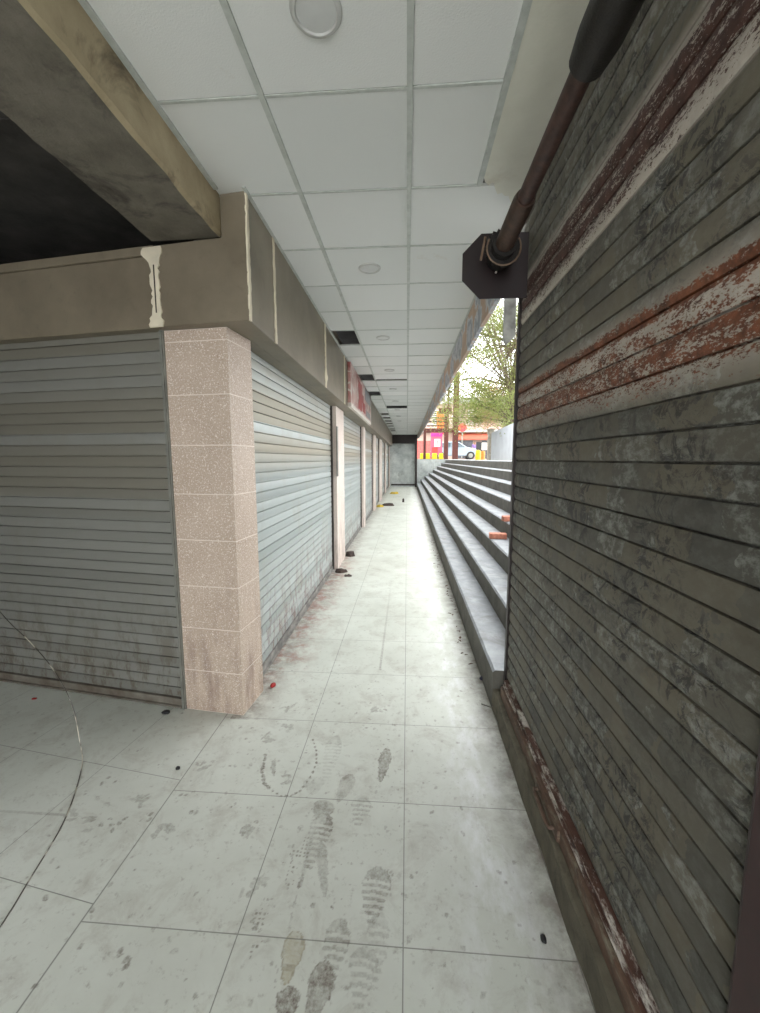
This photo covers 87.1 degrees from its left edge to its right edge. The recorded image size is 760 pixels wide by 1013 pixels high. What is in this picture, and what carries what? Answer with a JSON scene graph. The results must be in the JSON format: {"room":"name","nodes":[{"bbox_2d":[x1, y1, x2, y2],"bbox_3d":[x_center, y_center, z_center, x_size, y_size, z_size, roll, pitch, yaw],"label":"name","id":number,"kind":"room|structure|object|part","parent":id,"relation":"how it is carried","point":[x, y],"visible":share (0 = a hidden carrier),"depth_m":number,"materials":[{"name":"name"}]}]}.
{"room":"shopping mall","nodes":[
{"label":"shopping mall","id":0,"kind":"room"},
{"bbox_2d":[0,0,522,434],"bbox_3d":[-1.942,-3.088,10.967,6.620,0.627,29.000,0,7,4],"label":"ceiling","id":1,"kind":"structure","parent":0,"point":[180,49],"depth_m":1.96,"materials":[{"name":"tile"}]},
{"bbox_2d":[0,0,220,240],"bbox_3d":[-1.252,-1.607,0.186,0.425,0.664,4.180,0,7,4],"label":"concrete beam","id":2,"kind":"structure","parent":1,"relation":"attached to","point":[62,83],"depth_m":1.51,"materials":[{"name":"beige concrete"}]},
{"bbox_2d":[78,0,532,434],"bbox_3d":[0.551,-2.823,11.329,1.674,0.032,26.812,0,7,4],"label":"grid","id":3,"kind":"structure","parent":1,"relation":"attached to","point":[526,5],"depth_m":1.75,"materials":[{"name":"metal"}]},
{"bbox_2d":[289,0,341,38],"bbox_3d":[-0.210,-1.627,1.315,0.172,0.013,0.172,0,7,4],"label":"recessed light","id":4,"kind":"object","parent":1,"relation":"in","point":[317,19],"visible":1,"depth_m":1.33,"materials":[{"name":"white plastic"}]},
{"bbox_2d":[295,0,335,32],"bbox_3d":[-0.210,-1.628,1.315,0.136,0.010,0.136,0,7,4],"label":"diffuser","id":5,"kind":"object","parent":4,"relation":"attached to","point":[311,16],"depth_m":1.33,"materials":[{"name":"white plastic"}]},
{"bbox_2d":[358,263,380,273],"bbox_3d":[-0.081,-1.837,3.089,0.172,0.013,0.172,0,7,4],"label":"recessed light","id":6,"kind":"object","parent":1,"relation":"in","point":[367,268],"visible":1,"depth_m":3.08,"materials":[{"name":"white plastic"}]},
{"bbox_2d":[361,265,377,272],"bbox_3d":[-0.081,-1.839,3.088,0.136,0.010,0.136,0,7,4],"label":"diffuser","id":7,"kind":"object","parent":6,"relation":"attached to","point":[364,268],"depth_m":3.09,"materials":[{"name":"white plastic"}]},
{"bbox_2d":[376,335,389,340],"bbox_3d":[0.039,-2.048,4.863,0.172,0.013,0.172,0,7,4],"label":"recessed light","id":8,"kind":"object","parent":1,"relation":"in","point":[382,337],"visible":1,"depth_m":4.84,"materials":[{"name":"white plastic"}]},
{"bbox_2d":[417,296,499,437],"bbox_3d":[1.547,-3.106,13.405,0.033,0.805,21.700,0,7,4],"label":"trim","id":9,"kind":"structure","parent":1,"relation":"attached to","point":[481,310],"depth_m":4.41,"materials":[{"name":"grey metal"}]},
{"bbox_2d":[484,0,589,202],"bbox_3d":[0.530,-1.526,0.162,0.237,0.080,4.350,0,7,4],"label":"trim","id":10,"kind":"structure","parent":1,"relation":"attached to","point":[541,71],"depth_m":1.58,"materials":[{"name":"beige paint"}]},
{"bbox_2d":[0,487,595,1012],"bbox_3d":[-1.806,0.470,10.573,7.000,0.001,30.600,0,7,4],"label":"floor","id":11,"kind":"structure","parent":0,"point":[361,838],"depth_m":1.81,"materials":[{"name":"tile"}]},
{"bbox_2d":[0,612,82,926],"bbox_3d":[-1.857,0.818,1.914,0.625,1.350,2.041,-6,9,-39],"label":"wire","id":12,"kind":"object","parent":11,"relation":"on","point":[0,612],"visible":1,"depth_m":2.16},
{"bbox_2d":[161,710,169,713],"bbox_3d":[-1.454,1.393,2.717,0.061,0.020,0.035,0,7,4],"label":"clump","id":13,"kind":"object","parent":11,"relation":"on","point":[164,711],"visible":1,"depth_m":2.71,"materials":[{"name":"black soil"}]},
{"bbox_2d":[164,327,262,714],"bbox_3d":[-1.102,0.144,2.724,0.425,2.500,0.290,1,7,10],"label":"column","id":14,"kind":"structure","parent":11,"relation":"on","point":[209,370],"depth_m":2.59,"materials":[{"name":"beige tile"}]},
{"bbox_2d":[332,406,344,568],"bbox_3d":[-0.689,-0.303,6.490,0.110,2.500,0.720,0,7,4],"label":"pilaster","id":15,"kind":"object","parent":11,"relation":"on","point":[337,414],"visible":0.76,"depth_m":6.30,"materials":[{"name":"stone"}]},
{"bbox_2d":[336,426,338,476],"bbox_3d":[-0.646,-0.832,6.061,0.017,0.750,0.080,0,7,4],"label":"conduit","id":16,"kind":"object","parent":15,"relation":"attached to","point":[336,426],"visible":1,"depth_m":6.02,"materials":[{"name":"grey metal"}]},
{"bbox_2d":[335,568,347,572],"bbox_3d":[-0.604,0.975,6.113,0.161,0.050,0.160,-6,9,-40],"label":"heap","id":17,"kind":"object","parent":11,"relation":"on","point":[339,570],"visible":1,"depth_m":6.08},
{"bbox_2d":[346,551,354,556],"bbox_3d":[-0.529,0.838,7.098,0.170,0.090,0.116,-3,7,-21],"label":"heap","id":18,"kind":"object","parent":11,"relation":"on","point":[349,553],"visible":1,"depth_m":7.08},
{"bbox_2d":[361,427,365,526],"bbox_3d":[-0.443,-0.736,10.136,0.110,2.500,0.400,0,7,4],"label":"pilaster","id":19,"kind":"object","parent":11,"relation":"on","point":[362,428],"visible":0.67,"depth_m":10.01,"materials":[{"name":"stone"}]},
{"bbox_2d":[373,435,375,510],"bbox_3d":[-0.216,-1.136,13.505,0.110,2.500,0.720,0,7,4],"label":"pilaster","id":20,"kind":"object","parent":11,"relation":"on","point":[374,436],"visible":0.66,"depth_m":13.24,"materials":[{"name":"stone"}]},
{"bbox_2d":[376,438,377,501],"bbox_3d":[-0.157,-1.369,14.937,0.022,2.495,2.100,0,7,4],"label":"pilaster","id":21,"kind":"object","parent":11,"relation":"on","point":[376,438],"depth_m":15.29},
{"bbox_2d":[379,439,381,501],"bbox_3d":[-0.002,-1.513,16.675,0.110,2.500,1.320,0,7,4],"label":"pilaster","id":22,"kind":"object","parent":11,"relation":"on","point":[380,440],"visible":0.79,"depth_m":16.17,"materials":[{"name":"stone"}]},
{"bbox_2d":[382,442,383,493],"bbox_3d":[0.101,-1.822,18.751,0.022,2.495,2.800,0,7,4],"label":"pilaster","id":23,"kind":"object","parent":11,"relation":"on","point":[382,442],"depth_m":19.10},
{"bbox_2d":[385,443,385,492],"bbox_3d":[0.256,-1.966,20.490,0.110,2.500,0.620,0,7,4],"label":"pilaster","id":24,"kind":"object","parent":11,"relation":"on","point":[385,443],"visible":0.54,"depth_m":20.18,"materials":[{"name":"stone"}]},
{"bbox_2d":[386,445,387,487],"bbox_3d":[0.365,-2.287,22.665,0.022,2.495,3.700,0,7,4],"label":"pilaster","id":25,"kind":"object","parent":11,"relation":"on","point":[386,445],"depth_m":22.79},
{"bbox_2d":[382,503,393,505],"bbox_3d":[0.295,-0.084,14.818,0.475,0.100,0.304,0,7,4],"label":"heap","id":26,"kind":"object","parent":11,"relation":"on","point":[384,504],"visible":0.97,"depth_m":14.71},
{"bbox_2d":[389,446,389,486],"bbox_3d":[0.539,-2.464,24.681,0.110,2.500,0.280,0,7,4],"label":"pilaster","id":27,"kind":"object","parent":11,"relation":"on","point":[389,446],"visible":0.57,"depth_m":24.54,"materials":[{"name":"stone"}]},
{"bbox_2d":[417,460,511,705],"bbox_3d":[3.029,-0.736,13.654,3.020,1.670,22.344,0,7,4],"label":"staircase","id":28,"kind":"structure","parent":11,"relation":"on","point":[463,501],"depth_m":6.00,"materials":[{"name":"concrete"}]},
{"bbox_2d":[489,532,506,538],"bbox_3d":[1.557,0.386,5.290,0.220,0.070,0.110,1,7,10],"label":"brick","id":29,"kind":"object","parent":28,"relation":"on","point":[492,535],"visible":1,"depth_m":5.24,"materials":[{"name":"brick"}]},
{"bbox_2d":[501,515,509,521],"bbox_3d":[1.786,0.163,5.470,0.220,0.070,0.110,0,7,0],"label":"brick","id":30,"kind":"object","parent":28,"relation":"on","point":[506,518],"visible":0.49,"depth_m":5.42,"materials":[{"name":"red brick"}]},
{"bbox_2d":[540,933,546,943],"bbox_3d":[0.586,1.549,1.434,0.021,0.014,0.030,0,7,4],"label":"pebble","id":31,"kind":"object","parent":11,"relation":"on","point":[542,936],"visible":1,"depth_m":1.43,"materials":[{"name":"black stone"}]},
{"bbox_2d":[491,689,624,1012],"bbox_3d":[0.704,1.589,0.565,0.166,0.140,4.440,0,7,4],"label":"curb","id":32,"kind":"structure","parent":11,"relation":"on","point":[604,994],"depth_m":1.51,"materials":[{"name":"concrete"}]},
{"bbox_2d":[390,444,414,486],"bbox_3d":[1.429,-2.604,24.927,1.740,2.720,0.400,0,7,4],"label":"wall","id":33,"kind":"structure","parent":0,"point":[402,456],"depth_m":24.83,"materials":[{"name":"concrete"}]},
{"bbox_2d":[391,430,416,486],"bbox_3d":[1.444,-3.015,24.575,1.670,3.620,0.400,0,7,4],"label":"trim","id":34,"kind":"structure","parent":33,"relation":"attached to","point":[396,439],"depth_m":24.29,"materials":[{"name":"metal"}]},
{"bbox_2d":[417,459,465,481],"bbox_3d":[3.788,-2.086,24.890,2.980,1.700,0.320,0,7,4],"label":"wall","id":35,"kind":"structure","parent":0,"point":[424,466],"depth_m":24.74,"materials":[{"name":"concrete"}]},
{"bbox_2d":[423,373,459,458],"bbox_3d":[3.737,-5.511,24.477,2.120,5.200,0.240,0,7,4],"label":"steel frame","id":36,"kind":"object","parent":35,"relation":"on","point":[437,430],"visible":0.5,"depth_m":24.50,"materials":[{"name":"red paint"}]},
{"bbox_3d":[2.760,-3.830,24.742,0.160,1.800,0.240,0,7,4],"label":"post","id":37,"kind":"part","parent":36,"relation":"part of","materials":[{"name":"metal"}]},
{"bbox_3d":[4.067,-4.465,24.579,0.260,3.100,0.240,0,7,4],"label":"post","id":38,"kind":"part","parent":36,"relation":"part of","materials":[{"name":"metal"}]},
{"bbox_3d":[4.625,-5.504,24.418,0.340,5.200,0.240,0,7,4],"label":"post","id":39,"kind":"part","parent":36,"relation":"part of","materials":[{"name":"metal"}]},
{"bbox_3d":[2.172,-0.059,0.402,2.920,3.450,4.700,0,7,4],"label":"wall","id":40,"kind":"structure","parent":0,"visible":0},
{"bbox_2d":[502,223,525,345],"bbox_3d":[0.979,-1.566,2.846,0.150,0.734,0.380,0,7,4],"label":"strip","id":41,"kind":"object","parent":40,"relation":"hanging from","point":[509,311],"visible":0.25,"depth_m":2.98,"materials":[{"name":"grey metal"}]},
{"bbox_2d":[500,0,759,1012],"bbox_3d":[0.759,-0.128,1.574,0.116,3.311,2.030,0,7,4],"label":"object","id":42,"kind":"object","parent":40,"relation":"attached to","point":[630,690],"visible":0.93,"depth_m":1.10,"materials":[{"name":"metal"}]},
{"bbox_3d":[0.860,-0.063,2.559,0.044,2.950,0.080,0,7,4],"label":"guide rail","id":43,"kind":"part","parent":42,"relation":"part of","materials":[{"name":"metal"}]},
{"bbox_3d":[0.724,1.334,1.775,0.042,0.050,0.280,0,7,4],"label":"handle","id":44,"kind":"part","parent":42,"relation":"part of","materials":[{"name":"brown metal"}]},
{"bbox_2d":[462,0,644,298],"bbox_3d":[0.538,-1.163,0.586,0.366,0.348,3.408,0,7,4],"label":"pipe","id":45,"kind":"object","parent":42,"relation":"attached to","point":[495,265],"visible":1,"depth_m":1.47,"materials":[{"name":"black metal"}]},
{"bbox_3d":[0.652,-1.363,2.271,0.366,0.348,0.008,0,7,4],"label":"plate","id":46,"kind":"part","parent":45,"relation":"part of","materials":[{"name":"black metal"}]},
{"bbox_3d":[0.788,1.283,1.770,0.062,0.046,1.810,0,7,4],"label":"rail","id":47,"kind":"part","parent":42,"relation":"part of","materials":[{"name":"metal"}]},
{"bbox_3d":[0.730,0.088,0.647,0.048,3.100,0.140,0,7,4],"label":"guide rail","id":48,"kind":"part","parent":42,"relation":"part of","materials":[{"name":"grey metal"}]},
{"bbox_3d":[-3.701,-0.225,1.586,4.600,3.500,9.500,0,7,4],"label":"wall","id":49,"kind":"structure","parent":0,"visible":0},
{"bbox_2d":[0,245,164,343],"bbox_3d":[-3.239,-1.383,3.024,4.000,0.462,0.504,1,7,12],"label":"beam","id":50,"kind":"structure","parent":49,"relation":"attached to","point":[104,293],"depth_m":2.51,"materials":[{"name":"paint"}]},
{"bbox_2d":[0,330,186,709],"bbox_3d":[-3.024,0.086,2.996,3.464,2.550,0.061,1,7,12],"label":"roller shutter","id":51,"kind":"object","parent":49,"relation":"attached to","point":[89,571],"visible":0.97,"depth_m":2.78,"materials":[{"name":"grey metal"}]},
{"bbox_3d":[-3.026,1.320,3.138,3.400,0.059,0.050,1,7,12],"label":"rail","id":52,"kind":"part","parent":51,"relation":"part of","materials":[{"name":"metal"}]},
{"bbox_3d":[-1.348,0.130,2.632,0.032,2.550,0.060,1,7,12],"label":"guide rail","id":53,"kind":"part","parent":51,"relation":"part of","materials":[{"name":"grey metal"}]},
{"bbox_2d":[141,246,163,327],"bbox_3d":[-1.345,-1.300,2.376,0.142,0.450,0.012,1,7,12],"label":"joint sealant","id":54,"kind":"object","parent":49,"relation":"attached to","point":[152,254],"visible":1,"depth_m":2.37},
{"bbox_3d":[-0.427,-1.650,14.013,0.260,3.400,22.300,0,7,4],"label":"wall","id":55,"kind":"structure","parent":0,"visible":0},
{"bbox_2d":[244,193,251,321],"bbox_3d":[-0.742,-1.397,2.256,0.010,0.670,0.039,0,7,4],"label":"joint sealant","id":56,"kind":"object","parent":55,"relation":"attached to","point":[247,232],"visible":1,"depth_m":2.25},
{"bbox_2d":[157,191,391,445],"bbox_3d":[-0.284,-2.795,13.482,0.596,0.800,22.664,0,7,4],"label":"beam","id":57,"kind":"structure","parent":55,"relation":"attached to","point":[203,283],"depth_m":2.39,"materials":[{"name":"paint"}]},
{"bbox_2d":[272,237,277,343],"bbox_3d":[-0.712,-1.450,2.702,0.010,0.670,0.040,0,7,4],"label":"joint sealant","id":58,"kind":"object","parent":55,"relation":"attached to","point":[273,240],"visible":1,"depth_m":2.70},
{"bbox_2d":[251,351,333,675],"bbox_3d":[-0.851,-0.099,4.517,0.060,2.560,3.240,0,7,4],"label":"roller shutter","id":59,"kind":"object","parent":55,"relation":"attached to","point":[293,430],"visible":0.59,"depth_m":3.90,"materials":[{"name":"metal"}]},
{"bbox_3d":[-0.846,1.139,4.663,0.050,0.059,3.180,0,7,4],"label":"rail","id":60,"kind":"part","parent":59,"relation":"part of","materials":[{"name":"grey metal"}]},
{"bbox_3d":[-0.744,-0.288,6.107,0.060,2.560,0.030,0,7,4],"label":"guide rail","id":61,"kind":"part","parent":59,"relation":"part of","materials":[{"name":"metal"}]},
{"bbox_2d":[324,323,327,387],"bbox_3d":[-0.597,-1.652,4.403,0.010,0.670,0.154,0,7,4],"label":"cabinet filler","id":62,"kind":"object","parent":55,"relation":"attached to","point":[325,373],"visible":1,"depth_m":4.37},
{"bbox_2d":[344,356,344,403],"bbox_3d":[-0.508,-1.808,5.724,0.010,0.670,0.059,0,7,4],"label":"cabinet filler","id":63,"kind":"object","parent":55,"relation":"attached to","point":[344,356],"visible":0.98,"depth_m":5.70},
{"bbox_2d":[344,416,361,551],"bbox_3d":[-0.590,-0.559,8.391,0.060,2.560,3.100,0,7,4],"label":"roller shutter","id":64,"kind":"object","parent":55,"relation":"attached to","point":[352,431],"visible":0.6,"depth_m":8.45,"materials":[{"name":"metal"}]},
{"bbox_3d":[-0.585,0.678,8.537,0.050,0.059,3.040,0,7,4],"label":"rail","id":65,"kind":"part","parent":64,"relation":"part of","materials":[{"name":"grey metal"}]},
{"bbox_3d":[-0.487,-0.740,9.912,0.060,2.560,0.030,0,7,4],"label":"guide rail","id":66,"kind":"part","parent":64,"relation":"part of","materials":[{"name":"metal"}]},
{"bbox_2d":[347,362,370,424],"bbox_3d":[-0.349,-2.038,7.659,0.055,0.670,3.350,0,7,4],"label":"shop sign","id":67,"kind":"object","parent":55,"relation":"attached to","point":[359,399],"visible":1,"depth_m":6.97,"materials":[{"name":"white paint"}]},
{"bbox_3d":[-0.349,-2.038,7.659,0.055,0.670,3.350,0,7,4],"label":"frame","id":68,"kind":"part","parent":67,"relation":"part of","materials":[{"name":"white paint"}]},
{"bbox_2d":[365,430,372,519],"bbox_3d":[-0.364,-0.957,11.740,0.060,2.560,2.820,0,7,4],"label":"roller shutter","id":69,"kind":"object","parent":55,"relation":"attached to","point":[368,437],"visible":0.64,"depth_m":12.22,"materials":[{"name":"metal"}]},
{"bbox_3d":[-0.270,-1.121,13.122,0.060,2.560,0.030,0,7,4],"label":"guide rail","id":70,"kind":"part","parent":69,"relation":"part of","materials":[{"name":"metal"}]},
{"bbox_2d":[376,438,378,504],"bbox_3d":[-0.148,-1.337,14.940,0.060,2.560,2.160,0,7,4],"label":"roller shutter","id":71,"kind":"object","parent":55,"relation":"attached to","point":[377,440],"visible":0.52,"depth_m":15.65,"materials":[{"name":"metal"}]},
{"bbox_3d":[-0.076,-1.462,15.995,0.060,2.560,0.030,0,7,4],"label":"guide rail","id":72,"kind":"part","parent":71,"relation":"part of","materials":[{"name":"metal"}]},
{"bbox_2d":[382,442,384,495],"bbox_3d":[0.110,-1.790,18.755,0.060,2.560,2.860,0,7,4],"label":"roller shutter","id":73,"kind":"object","parent":55,"relation":"attached to","point":[383,444],"visible":0.64,"depth_m":19.65,"materials":[{"name":"metal"}]},
{"bbox_3d":[0.204,-1.956,20.157,0.060,2.560,0.030,0,7,4],"label":"guide rail","id":74,"kind":"part","parent":73,"relation":"part of","materials":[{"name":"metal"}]},
{"bbox_2d":[386,445,388,489],"bbox_3d":[0.374,-2.255,22.668,0.060,2.560,3.760,0,7,4],"label":"roller shutter","id":75,"kind":"object","parent":55,"relation":"attached to","point":[387,447],"visible":0.56,"depth_m":23.67,"materials":[{"name":"metal"}]},
{"bbox_3d":[0.499,-2.474,24.516,0.060,2.560,0.030,0,7,4],"label":"guide rail","id":76,"kind":"part","parent":75,"relation":"part of","materials":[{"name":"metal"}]},
{"label":"outside","id":77,"kind":"structure","parent":0,"visible":0},
{"bbox_3d":[17.708,-4.429,39.660,90.000,0.470,98.000,0,7,4],"label":"ground","id":78,"kind":"structure","parent":77,"visible":0},
{"bbox_2d":[432,453,436,458],"bbox_3d":[3.575,-3.280,26.216,0.400,0.420,0.260,0,7,4],"label":"barrier","id":79,"kind":"object","parent":78,"relation":"on","point":[434,455],"visible":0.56,"depth_m":26.12,"materials":[{"name":"yellow plastic"}]},
{"bbox_2d":[430,433,441,458],"bbox_3d":[4.151,-4.461,29.458,0.840,2.000,0.082,0,7,4],"label":"notice board","id":80,"kind":"object","parent":78,"relation":"on","point":[436,438],"visible":0.75,"depth_m":29.41,"materials":[{"name":"pink paint"}]},
{"bbox_3d":[4.152,-4.636,29.448,0.840,1.650,0.060,0,7,4],"label":"panel","id":81,"kind":"part","parent":80,"relation":"part of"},
{"bbox_2d":[437,413,443,433],"bbox_3d":[4.609,-5.374,30.364,0.620,3.600,0.070,0,7,4],"label":"hoarding","id":82,"kind":"object","parent":78,"relation":"on","point":[437,413],"visible":0.12,"depth_m":30.24,"materials":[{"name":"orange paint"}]},
{"bbox_2d":[430,442,475,459],"bbox_3d":[6.292,-4.730,33.927,3.926,1.480,1.735,0,7,4],"label":"car","id":83,"kind":"object","parent":78,"relation":"on","point":[468,453],"visible":0.49,"depth_m":33.08,"materials":[{"name":"silver metal"}]},
{"bbox_2d":[417,397,502,458],"bbox_3d":[7.027,-8.345,44.356,24.200,6.200,9.200,0,7,4],"label":"building","id":84,"kind":"structure","parent":78,"relation":"on","point":[468,440],"depth_m":40.87,"materials":[{"name":"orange paint"}]},
{"bbox_2d":[459,423,465,458],"bbox_3d":[8.083,-6.403,39.368,0.840,3.520,0.100,0,7,4],"label":"round sign","id":85,"kind":"object","parent":78,"relation":"on","point":[462,425],"visible":0.4,"depth_m":39.18,"materials":[{"name":"red metal"}]},
{"bbox_2d":[426,298,517,436],"bbox_3d":[5.340,-7.165,18.630,8.191,9.937,6.814,1,7,11],"label":"tree","id":86,"kind":"object","parent":78,"relation":"on","point":[497,355],"visible":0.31,"depth_m":18.16,"materials":[{"name":"green plant"}]},
{"bbox_2d":[475,450,479,459],"bbox_3d":[5.150,-2.715,21.030,0.260,0.520,0.260,0,7,4],"label":"barrel","id":87,"kind":"object","parent":78,"relation":"on","point":[477,457],"visible":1,"depth_m":20.93,"materials":[{"name":"yellow plastic"}]},
{"bbox_2d":[476,442,486,458],"bbox_3d":[9.247,-5.063,36.310,1.050,1.580,0.080,0,7,4],"label":"signboard","id":88,"kind":"object","parent":78,"relation":"on","point":[482,446],"visible":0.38,"depth_m":36.24,"materials":[{"name":"white paint"}]},
{"bbox_3d":[9.248,-5.437,36.281,1.050,0.830,0.050,0,7,4],"label":"frame","id":89,"kind":"part","parent":88,"relation":"part of","materials":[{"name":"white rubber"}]},
{"bbox_2d":[480,451,484,459],"bbox_3d":[5.779,-2.877,22.482,0.260,0.500,0.260,0,7,4],"label":"barrel","id":90,"kind":"object","parent":78,"relation":"on","point":[482,457],"visible":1,"depth_m":22.38,"materials":[{"name":"plastic"}]},
{"bbox_2d":[461,374,507,437],"bbox_3d":[7.621,-5.937,26.874,4.568,5.563,4.450,-2,7,-19],"label":"tree","id":91,"kind":"object","parent":78,"relation":"on","point":[485,421],"visible":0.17,"depth_m":26.63,"materials":[{"name":"green plant"}]},
{"bbox_2d":[487,429,495,459],"bbox_3d":[5.472,-3.073,19.805,0.360,1.520,0.400,0,7,4],"label":"gate pillar","id":92,"kind":"structure","parent":78,"relation":"on","point":[489,431],"depth_m":19.67,"materials":[{"name":"grey concrete"}]},
{"bbox_2d":[491,423,512,459],"bbox_3d":[5.255,-2.537,15.038,0.250,1.580,9.100,0,7,4],"label":"wall","id":93,"kind":"structure","parent":78,"relation":"on","point":[501,443],"depth_m":17.22,"materials":[{"name":"white paint"}]}
]}

